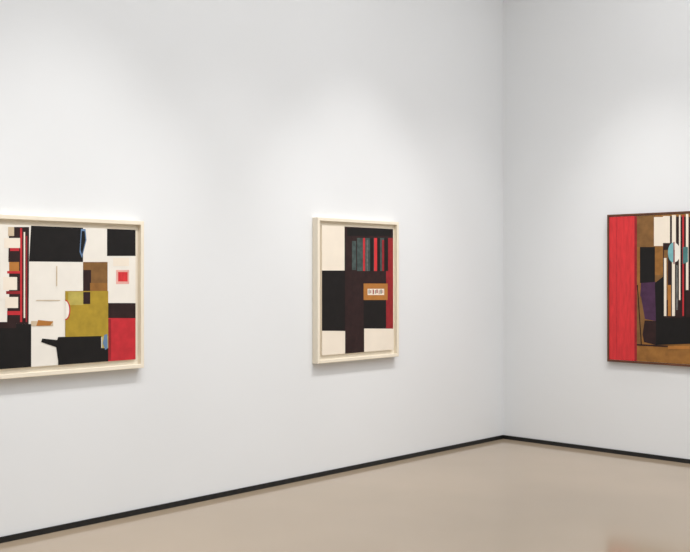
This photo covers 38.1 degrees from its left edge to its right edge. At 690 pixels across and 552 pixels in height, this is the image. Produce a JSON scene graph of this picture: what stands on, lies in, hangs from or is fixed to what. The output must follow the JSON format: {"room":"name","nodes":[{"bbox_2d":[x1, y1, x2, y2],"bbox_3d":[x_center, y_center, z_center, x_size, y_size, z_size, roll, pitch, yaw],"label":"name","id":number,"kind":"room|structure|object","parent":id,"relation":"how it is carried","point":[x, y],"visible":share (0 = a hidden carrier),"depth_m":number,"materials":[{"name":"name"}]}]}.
{"room":"museum","nodes":[
{"label":"museum","id":0,"kind":"room"},
{"bbox_2d":[0,0,502,536],"bbox_3d":[-2.620,-1.200,5.502,0.150,5.800,12.300,0,0,43],"label":"wall","id":1,"kind":"structure","parent":0,"point":[222,127],"depth_m":7.41,"materials":[{"name":"white paint"}]},
{"bbox_2d":[0,214,143,378],"bbox_3d":[-1.847,0.127,6.168,0.060,0.977,1.420,0,0,43],"label":"framed abstract painting","id":2,"kind":"object","parent":1,"relation":"attached to","point":[72,289],"visible":1,"depth_m":6.27,"materials":[{"name":"multicoloured paint"}]},
{"bbox_2d":[0,435,502,542],"bbox_3d":[-2.561,1.582,5.447,0.012,0.036,12.000,0,0,43],"label":"baseboard","id":3,"kind":"structure","parent":1,"relation":"attached to","point":[3,539],"depth_m":7.21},
{"bbox_2d":[312,217,398,363],"bbox_3d":[0.103,0.118,8.236,0.060,1.152,0.986,0,0,43],"label":"framed abstract painting","id":4,"kind":"object","parent":1,"relation":"attached to","point":[355,263],"visible":1,"depth_m":8.19,"materials":[{"name":"multicoloured paint"}]},
{"bbox_2d":[0,439,689,551],"bbox_3d":[1.436,1.650,1.677,11.000,0.100,12.000,0,0,43],"label":"floor","id":5,"kind":"structure","parent":0,"point":[502,495],"depth_m":6.67,"materials":[{"name":"beige concrete"}]},
{"bbox_2d":[503,0,689,458],"bbox_3d":[5.604,-1.200,6.097,11.000,5.800,0.150,0,0,43],"label":"wall","id":6,"kind":"structure","parent":0,"point":[596,93],"depth_m":9.21,"materials":[{"name":"white paint"}]},
{"bbox_2d":[503,435,689,463],"bbox_3d":[5.553,1.582,6.034,10.988,0.036,0.012,0,0,43],"label":"baseboard","id":7,"kind":"structure","parent":6,"relation":"attached to","point":[644,455],"depth_m":9.08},
{"bbox_2d":[607,211,689,366],"bbox_3d":[2.801,0.114,8.610,1.180,1.320,0.040,0,0,43],"label":"framed abstract painting","id":8,"kind":"object","parent":6,"relation":"attached to","point":[648,254],"visible":1,"depth_m":8.72,"materials":[{"name":"multicoloured paint"}]}
]}

